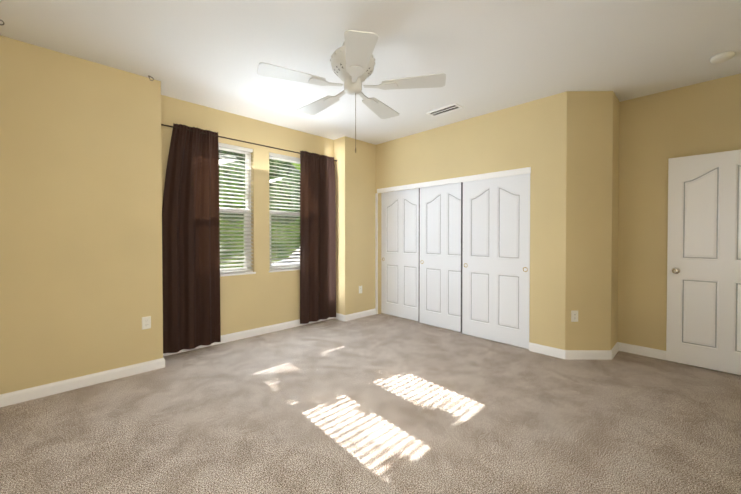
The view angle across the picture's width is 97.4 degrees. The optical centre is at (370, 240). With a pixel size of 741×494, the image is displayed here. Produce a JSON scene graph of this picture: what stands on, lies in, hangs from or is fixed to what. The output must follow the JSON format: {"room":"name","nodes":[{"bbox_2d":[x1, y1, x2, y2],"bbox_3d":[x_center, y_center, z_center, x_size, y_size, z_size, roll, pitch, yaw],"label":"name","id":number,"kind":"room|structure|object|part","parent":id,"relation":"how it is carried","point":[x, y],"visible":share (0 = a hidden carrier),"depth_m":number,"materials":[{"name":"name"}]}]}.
{"room":"empty bedroom","nodes":[
{"label":"empty bedroom","id":0,"kind":"room"},
{"bbox_2d":[0,35,162,393],"bbox_3d":[-2.849,-0.142,2.738,1.750,2.780,0.645,-1,1,-45],"label":"wall","id":1,"kind":"structure","parent":0,"point":[81,290],"depth_m":2.69,"materials":[{"name":"paint"}]},
{"bbox_2d":[142,316,150,329],"bbox_3d":[-2.090,0.769,3.038,0.070,0.115,0.007,-1,1,-45],"label":"electrical outlet","id":2,"kind":"object","parent":1,"relation":"attached to","point":[146,322],"visible":1,"depth_m":3.04,"materials":[{"name":"white plastic"}]},
{"bbox_2d":[0,308,737,407],"bbox_3d":[0.232,1.185,2.518,5.110,0.092,4.695,-1,1,-45],"label":"baseboard","id":3,"kind":"structure","parent":1,"relation":"attached to","point":[23,395],"depth_m":3.33,"materials":[{"name":"white wood"}]},
{"bbox_2d":[161,95,333,334],"bbox_3d":[-1.453,-0.162,4.242,2.370,2.780,0.150,-1,1,-45],"label":"wall","id":4,"kind":"structure","parent":0,"point":[262,297],"depth_m":4.14,"materials":[{"name":"paint"}]},
{"bbox_2d":[219,147,250,271],"bbox_3d":[-1.824,-0.365,3.930,0.760,1.575,0.060,-1,1,-45],"label":"window","id":5,"kind":"structure","parent":4,"relation":"in","point":[246,196],"depth_m":4.15,"materials":[{"name":"white plastic"}]},
{"bbox_2d":[219,213,243,268],"bbox_3d":[-1.837,0.021,3.947,0.670,0.712,0.001,-1,1,-45],"label":"screen","id":6,"kind":"object","parent":5,"relation":"attached to","point":[227,221],"depth_m":4.05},
{"bbox_2d":[218,142,252,273],"bbox_3d":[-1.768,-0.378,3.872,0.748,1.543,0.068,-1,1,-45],"label":"window blind","id":7,"kind":"object","parent":5,"relation":"attached to","point":[233,147],"visible":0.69,"depth_m":3.99,"materials":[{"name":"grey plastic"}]},
{"bbox_2d":[220,271,255,276],"bbox_3d":[-1.766,0.412,3.880,0.784,0.022,0.104,-1,1,-45],"label":"window ledge","id":8,"kind":"object","parent":4,"relation":"attached to","point":[237,273],"visible":0.61,"depth_m":3.96,"materials":[{"name":"white"}]},
{"bbox_2d":[161,124,336,161],"bbox_3d":[-1.365,-1.183,4.140,2.348,0.065,0.098,-1,1,-45],"label":"curtain rod","id":9,"kind":"object","parent":4,"relation":"attached to","point":[245,141],"visible":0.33,"depth_m":3.94,"materials":[{"name":"brown metal"}]},
{"bbox_2d":[162,124,220,353],"bbox_3d":[-1.937,-0.033,3.538,0.577,2.411,0.065,-1,1,-45],"label":"curtain","id":10,"kind":"object","parent":9,"relation":"hanging from","point":[191,259],"visible":0.96,"depth_m":3.51,"materials":[{"name":"brown fabric"}]},
{"bbox_2d":[300,150,335,323],"bbox_3d":[-0.751,-0.048,4.703,0.592,2.411,0.066,-1,1,-45],"label":"curtain","id":11,"kind":"object","parent":9,"relation":"hanging from","point":[317,241],"visible":1,"depth_m":4.66,"materials":[{"name":"brown fabric"}]},
{"bbox_2d":[269,268,299,272],"bbox_3d":[-1.075,0.403,4.561,0.784,0.022,0.104,-1,1,-45],"label":"window ledge","id":12,"kind":"object","parent":4,"relation":"attached to","point":[288,269],"visible":0.5,"depth_m":4.42,"materials":[{"name":"white"}]},
{"bbox_2d":[269,157,299,269],"bbox_3d":[-1.133,-0.374,4.610,0.760,1.575,0.060,-1,1,-45],"label":"window","id":13,"kind":"structure","parent":4,"relation":"in","point":[270,212],"depth_m":4.47,"materials":[{"name":"white plastic"}]},
{"bbox_2d":[269,152,299,269],"bbox_3d":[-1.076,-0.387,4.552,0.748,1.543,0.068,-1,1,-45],"label":"window blind","id":14,"kind":"object","parent":13,"relation":"attached to","point":[280,156],"visible":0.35,"depth_m":4.45,"materials":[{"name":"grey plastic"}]},
{"bbox_2d":[271,215,299,264],"bbox_3d":[-1.146,0.012,4.628,0.670,0.712,0.001,-1,1,-45],"label":"screen","id":15,"kind":"object","parent":13,"relation":"attached to","point":[285,237],"depth_m":4.58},
{"bbox_2d":[334,136,400,314],"bbox_3d":[-0.006,-0.179,5.588,1.600,2.780,0.570,-1,1,-45],"label":"wall","id":16,"kind":"structure","parent":0,"point":[355,178],"depth_m":4.97,"materials":[{"name":"paint"}]},
{"bbox_2d":[0,313,740,493],"bbox_3d":[0.262,1.331,2.483,6.200,0.200,5.800,-1,1,-45],"label":"floor","id":17,"kind":"structure","parent":0,"point":[382,403],"depth_m":2.20,"materials":[{"name":"carpet"}]},
{"bbox_2d":[0,0,740,144],"bbox_3d":[0.262,-1.609,2.445,6.200,0.200,5.800,-1,1,-45],"label":"ceiling","id":18,"kind":"structure","parent":0,"point":[487,56],"depth_m":2.55,"materials":[{"name":"white paint"}]},
{"bbox_2d":[257,30,445,152],"bbox_3d":[-0.163,-1.094,2.555,1.373,0.832,1.318,-1,1,-45],"label":"fan","id":19,"kind":"object","parent":18,"relation":"hanging from","point":[352,59],"visible":1,"depth_m":2.40,"materials":[{"name":"white plastic"}]},
{"bbox_3d":[-0.136,-1.325,2.520,0.354,0.370,0.354,-1,1,-45],"label":"motor","id":20,"kind":"part","parent":19,"relation":"part of","materials":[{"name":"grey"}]},
{"bbox_3d":[-0.115,-0.911,2.518,0.012,0.467,0.011,-1,1,-45],"label":"chain","id":21,"kind":"part","parent":19,"relation":"part of","materials":[{"name":"brown"}]},
{"bbox_2d":[426,103,462,116],"bbox_3d":[0.860,-1.520,3.807,0.160,0.012,0.400,-1,1,-45],"label":"ceiling vent","id":22,"kind":"object","parent":18,"relation":"in","point":[445,109],"visible":1,"depth_m":3.79,"materials":[{"name":"white metal"}]},
{"bbox_2d":[710,51,734,63],"bbox_3d":[2.880,-1.492,2.666,0.140,0.040,0.140,-1,1,-45],"label":"smoke detector","id":23,"kind":"object","parent":18,"relation":"attached to","point":[722,57],"visible":1,"depth_m":2.64,"materials":[{"name":"white plastic"}]},
{"bbox_2d":[376,91,619,349],"bbox_3d":[1.416,-0.164,4.449,0.730,2.780,3.070,-1,1,-45],"label":"wall","id":24,"kind":"structure","parent":0,"point":[564,146],"depth_m":3.42,"materials":[{"name":"paint"}]},
{"bbox_2d":[381,188,418,320],"bbox_3d":[0.475,0.209,5.029,0.036,1.955,0.820,-1,1,-45],"label":"closet door","id":25,"kind":"structure","parent":24,"relation":"in","point":[399,253],"depth_m":5.02,"materials":[{"name":"white wood"}]},
{"bbox_2d":[418,183,460,331],"bbox_3d":[0.995,0.216,4.449,0.040,1.955,0.865,-1,1,-45],"label":"closet door","id":26,"kind":"structure","parent":24,"relation":"in","point":[439,255],"depth_m":4.47,"materials":[{"name":"white wood"}]},
{"bbox_2d":[375,167,530,313],"bbox_3d":[0.960,0.195,4.469,0.129,2.022,2.383,-1,1,-45],"label":"trim","id":27,"kind":"structure","parent":24,"relation":"attached to","point":[519,171],"depth_m":4.53,"materials":[{"name":"white wood"}]},
{"bbox_2d":[461,173,529,348],"bbox_3d":[1.466,0.223,3.917,0.040,1.955,0.865,-1,1,-45],"label":"closet door","id":28,"kind":"structure","parent":24,"relation":"in","point":[495,259],"depth_m":3.86,"materials":[{"name":"white wood"}]},
{"bbox_2d":[571,311,577,321],"bbox_3d":[2.097,0.777,3.341,0.070,0.115,0.007,0,1,0],"label":"outlet","id":29,"kind":"object","parent":24,"relation":"attached to","point":[574,316],"visible":1,"depth_m":3.34,"materials":[{"name":"white plastic"}]},
{"bbox_2d":[407,73,740,350],"bbox_3d":[2.088,-0.164,4.401,0.200,2.780,5.200,-1,1,-45],"label":"wall","id":30,"kind":"structure","parent":0,"point":[657,131],"depth_m":3.38,"materials":[{"name":"paint"}]},
{"bbox_2d":[666,149,740,374],"bbox_3d":[3.260,0.198,2.978,0.097,2.030,0.810,-1,1,-45],"label":"entry door","id":31,"kind":"structure","parent":30,"relation":"in","point":[703,329],"depth_m":3.09,"materials":[{"name":"white wood"}]},
{"label":"outside","id":32,"kind":"structure","parent":0,"visible":0},
{"bbox_2d":[292,163,299,171],"bbox_3d":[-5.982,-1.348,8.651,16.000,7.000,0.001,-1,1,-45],"label":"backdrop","id":33,"kind":"structure","parent":32,"point":[294,164],"depth_m":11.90,"materials":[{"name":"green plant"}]},
{"bbox_3d":[-5.088,1.563,7.779,20.000,0.200,9.550,-1,1,-45],"label":"ground","id":34,"kind":"structure","parent":32,"visible":0},
{"bbox_2d":[219,150,236,159],"bbox_3d":[-4.695,-1.113,8.400,3.641,5.136,3.046,-1,1,-45],"label":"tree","id":35,"kind":"object","parent":34,"relation":"on","point":[229,156],"depth_m":8.12,"materials":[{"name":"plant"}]},
{"bbox_2d":[219,152,299,211],"bbox_3d":[-2.680,-1.020,7.514,3.490,4.972,2.662,-1,1,-45],"label":"tree","id":36,"kind":"object","parent":34,"relation":"on","point":[243,177],"depth_m":7.25,"materials":[{"name":"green plant"}]}
]}

